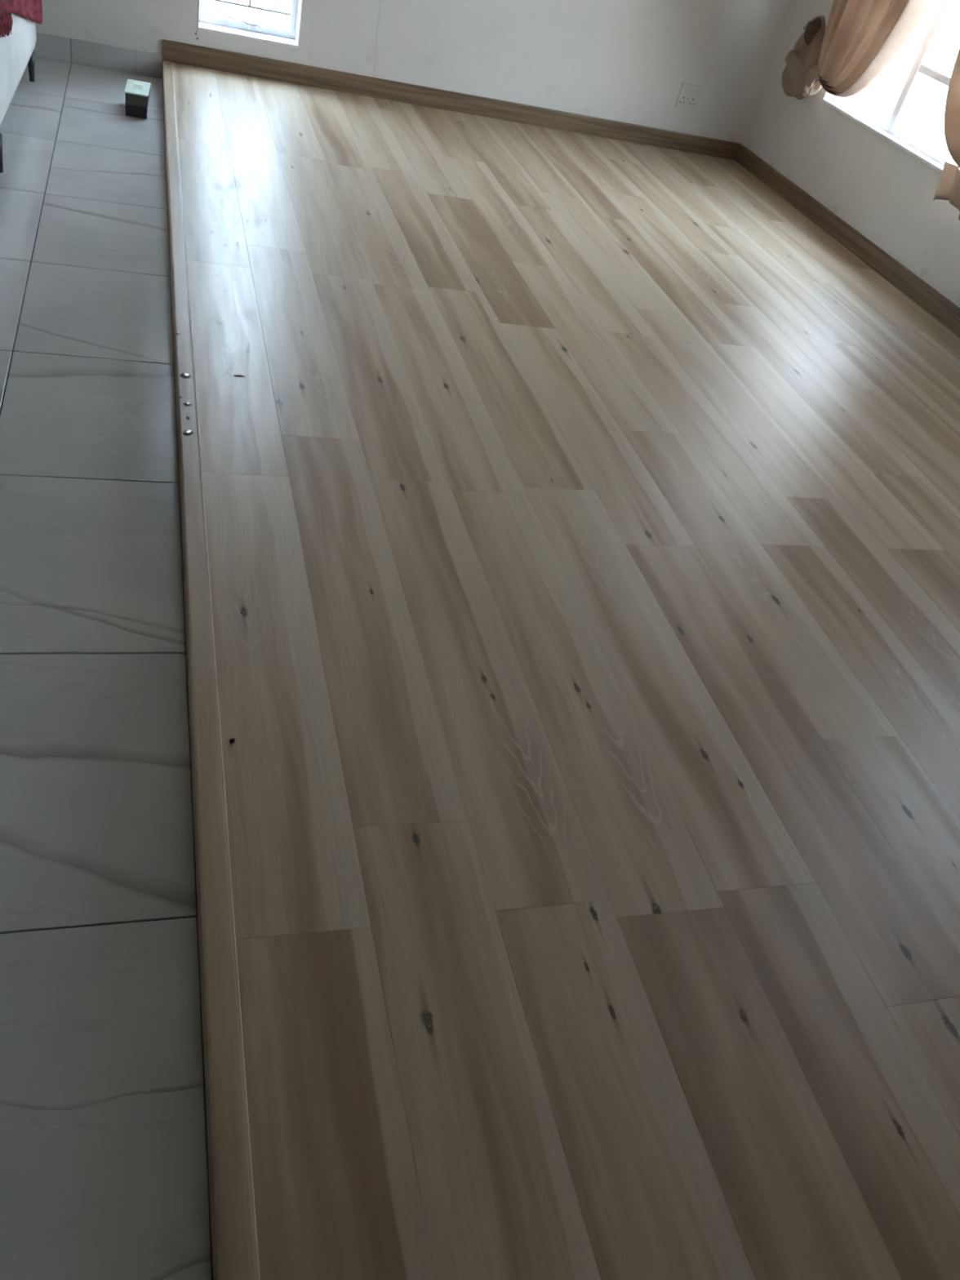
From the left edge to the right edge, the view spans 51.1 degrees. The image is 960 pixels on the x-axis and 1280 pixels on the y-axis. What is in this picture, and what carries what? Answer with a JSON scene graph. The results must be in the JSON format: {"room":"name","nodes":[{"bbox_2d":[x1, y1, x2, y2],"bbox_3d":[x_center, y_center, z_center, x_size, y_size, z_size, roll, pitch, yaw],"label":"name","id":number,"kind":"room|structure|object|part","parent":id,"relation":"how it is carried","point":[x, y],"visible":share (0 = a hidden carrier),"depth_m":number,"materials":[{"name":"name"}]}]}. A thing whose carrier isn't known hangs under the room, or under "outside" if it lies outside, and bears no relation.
{"room":"living room","nodes":[
{"label":"living room","id":0,"kind":"room"},
{"bbox_2d":[0,57,213,1279],"bbox_3d":[-0.625,0.565,1.392,6.892,0.090,9.912,0,42,-18],"label":"floor","id":1,"kind":"structure","parent":0,"point":[104,1157],"depth_m":1.80,"materials":[{"name":"tile"}]},
{"bbox_2d":[0,13,36,173],"bbox_3d":[-2.109,-2.295,3.450,0.884,0.950,1.750,1,41,-17],"label":"sofa","id":2,"kind":"object","parent":1,"relation":"on","point":[16,49],"visible":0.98,"depth_m":3.79,"materials":[{"name":"white leather"}]},
{"bbox_3d":[-1.712,-1.732,3.566,0.036,0.130,0.036,1,41,-17],"label":"leg","id":3,"kind":"part","parent":2,"relation":"part of","materials":[{"name":"metal"}]},
{"bbox_2d":[0,0,42,37],"bbox_3d":[-2.006,-2.372,3.604,0.689,0.483,1.648,0,42,-18],"label":"throw blanket","id":4,"kind":"object","parent":2,"relation":"on","point":[32,10],"visible":1,"depth_m":3.75,"materials":[{"name":"red fabric"}]},
{"bbox_3d":[-1.979,-2.535,4.425,0.036,0.130,0.036,1,41,-17],"label":"leg","id":5,"kind":"part","parent":2,"relation":"part of","materials":[{"name":"metal"}]},
{"bbox_2d":[124,103,146,118],"bbox_3d":[-1.524,-2.373,4.451,0.091,0.046,0.201,0,42,-18],"label":"carton","id":6,"kind":"object","parent":1,"relation":"on","point":[131,110],"visible":0.52,"depth_m":4.38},
{"bbox_3d":[-1.521,-2.382,4.443,0.091,0.020,0.201,0,42,-18],"label":"lid","id":7,"kind":"part","parent":6,"relation":"part of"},
{"bbox_2d":[124,79,151,107],"bbox_3d":[-1.508,-2.410,4.423,0.098,0.050,0.210,2,41,-16],"label":"carton","id":8,"kind":"object","parent":6,"relation":"on","point":[137,93],"visible":1,"depth_m":4.36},
{"bbox_3d":[-1.504,-2.426,4.410,0.098,0.006,0.210,2,41,-16],"label":"lid","id":9,"kind":"part","parent":8,"relation":"part of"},
{"bbox_2d":[34,0,791,143],"bbox_3d":[-1.532,-3.823,4.118,7.332,2.827,0.220,0,42,-18],"label":"wall","id":10,"kind":"structure","parent":0,"point":[628,61],"depth_m":5.25,"materials":[{"name":"paint"}]},
{"bbox_2d":[197,0,302,48],"bbox_3d":[-0.949,-3.725,4.365,0.484,1.939,0.176,0,42,-18],"label":"window","id":11,"kind":"structure","parent":10,"relation":"in","point":[237,28],"depth_m":4.96,"materials":[{"name":"white paint"}]},
{"bbox_3d":[-1.146,-2.991,4.958,0.484,0.012,0.131,0,42,-18],"label":"sill","id":12,"kind":"part","parent":11,"relation":"part of","materials":[{"name":"white paint"}]},
{"bbox_2d":[34,32,739,159],"bbox_3d":[-1.768,-2.829,4.811,6.878,0.168,0.012,0,42,-18],"label":"baseboard","id":13,"kind":"structure","parent":10,"relation":"attached to","point":[177,52],"depth_m":5.16,"materials":[{"name":"brown wood"}]},
{"bbox_2d":[675,82,702,111],"bbox_3d":[1.163,-3.028,5.596,0.120,0.125,0.016,0,42,-18],"label":"wall socket","id":14,"kind":"object","parent":10,"relation":"attached to","point":[689,94],"visible":1,"depth_m":5.59,"materials":[{"name":"plastic"}]},
{"bbox_2d":[173,62,959,1279],"bbox_3d":[1.141,0.502,1.920,3.204,0.077,9.910,0,42,-18],"label":"wood floor","id":15,"kind":"structure","parent":0,"point":[582,511],"depth_m":2.01,"materials":[{"name":"laminate"}]},
{"bbox_2d":[162,60,260,1279],"bbox_3d":[-0.366,0.505,1.413,0.048,0.081,9.896,0,42,-18],"label":"trim","id":16,"kind":"structure","parent":15,"relation":"attached to","point":[234,1244],"depth_m":1.56,"materials":[{"name":"laminate"}]},
{"bbox_2d":[179,372,191,378],"bbox_3d":[-0.770,-0.692,2.624,0.028,0.003,0.028,22,40,8],"label":"screw","id":17,"kind":"object","parent":16,"relation":"on","point":[184,375],"visible":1,"depth_m":2.62,"materials":[{"name":"silver metal"}]},
{"bbox_2d":[183,402,191,405],"bbox_3d":[-0.735,-0.593,2.519,0.019,0.003,0.017,0,42,-18],"label":"droplet","id":18,"kind":"object","parent":16,"relation":"on","point":[184,403],"visible":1,"depth_m":2.52,"materials":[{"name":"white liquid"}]},
{"bbox_2d":[182,429,193,435],"bbox_3d":[-0.705,-0.500,2.420,0.022,0.003,0.028,20,39,5],"label":"screw","id":19,"kind":"object","parent":16,"relation":"on","point":[187,432],"visible":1,"depth_m":2.42,"materials":[{"name":"silver metal"}]},
{"bbox_2d":[229,737,235,743],"bbox_3d":[-0.425,0.172,1.723,0.010,0.006,0.009,-25,54,-38],"label":"crumb","id":20,"kind":"object","parent":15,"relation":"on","point":[232,740],"visible":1,"depth_m":1.72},
{"bbox_2d":[741,0,959,307],"bbox_3d":[3.035,-0.449,1.655,0.220,2.827,9.912,0,42,-18],"label":"wall","id":21,"kind":"structure","parent":0,"point":[881,190],"depth_m":4.92,"materials":[{"name":"paint"}]},
{"bbox_2d":[734,143,959,337],"bbox_3d":[2.674,0.439,2.372,0.012,0.091,9.910,0,42,-18],"label":"baseboard","id":22,"kind":"structure","parent":21,"relation":"attached to","point":[944,311],"depth_m":4.88,"materials":[{"name":"brown wood"}]},
{"bbox_2d":[781,0,934,99],"bbox_3d":[1.882,-3.256,4.426,0.203,1.767,0.917,0,42,-18],"label":"curtain","id":23,"kind":"object","parent":21,"relation":"hanging from","point":[860,39],"visible":1,"depth_m":4.74,"materials":[{"name":"fabric"}]},
{"bbox_2d":[821,0,959,173],"bbox_3d":[2.123,-2.914,4.172,0.099,1.612,1.347,0,42,-18],"label":"window","id":24,"kind":"structure","parent":21,"relation":"in","point":[890,132],"depth_m":4.61,"materials":[{"name":"white paint"}]},
{"bbox_3d":[1.944,-2.318,4.673,0.075,0.014,1.347,0,42,-18],"label":"sill","id":25,"kind":"part","parent":24,"relation":"part of","materials":[{"name":"white paint"}]},
{"bbox_3d":[2.154,-2.919,4.177,0.030,1.598,1.347,0,42,-18],"label":"frame","id":26,"kind":"part","parent":24,"relation":"part of","materials":[{"name":"white paint"}]},
{"bbox_2d":[933,47,959,220],"bbox_3d":[2.167,-2.417,3.569,0.200,1.815,0.935,0,42,-18],"label":"curtain","id":27,"kind":"object","parent":21,"relation":"hanging from","point":[948,185],"visible":1,"depth_m":4.13,"materials":[{"name":"fabric"}]},
{"bbox_2d":[943,47,959,168],"bbox_3d":[2.182,-2.516,3.567,0.162,1.658,0.813,0,42,-18],"label":"drape","id":28,"kind":"object","parent":27,"relation":"hanging from","point":[952,110],"depth_m":4.12,"materials":[{"name":"fabric"}]},
{"bbox_2d":[858,76,879,112],"bbox_3d":[2.640,-3.889,6.638,0.070,1.496,0.332,0,42,-18],"label":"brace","id":29,"kind":"object","parent":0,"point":[869,91],"visible":0.02,"depth_m":6.73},
{"label":"outside","id":30,"kind":"structure","parent":0,"visible":0},
{"bbox_2d":[919,85,956,165],"bbox_3d":[5.624,-2.841,7.675,8.483,0.120,20.000,0,42,-18],"label":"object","id":31,"kind":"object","parent":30,"point":[933,139],"depth_m":9.26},
{"bbox_2d":[866,0,941,124],"bbox_3d":[2.662,-3.879,5.684,0.174,2.700,0.161,0,42,-18],"label":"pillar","id":32,"kind":"structure","parent":31,"relation":"on","point":[891,82],"depth_m":6.03,"materials":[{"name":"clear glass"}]},
{"bbox_2d":[898,0,959,143],"bbox_3d":[2.783,-3.752,5.575,0.174,2.700,0.198,0,42,-18],"label":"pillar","id":33,"kind":"structure","parent":31,"relation":"on","point":[926,97],"depth_m":5.89,"materials":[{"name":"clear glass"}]},
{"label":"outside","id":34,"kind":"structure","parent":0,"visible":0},
{"bbox_2d":[204,0,291,30],"bbox_3d":[-5.037,-6.150,8.034,11.512,0.120,10.063,0,42,-18],"label":"window pane","id":35,"kind":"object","parent":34,"point":[214,8],"depth_m":6.95,"materials":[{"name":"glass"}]},
{"bbox_2d":[260,0,291,6],"bbox_3d":[-4.423,-5.936,5.376,11.000,3.180,0.200,0,42,-18],"label":"wall","id":36,"kind":"structure","parent":35,"relation":"on","point":[286,2],"depth_m":7.39,"materials":[{"name":"paint"}]}
]}

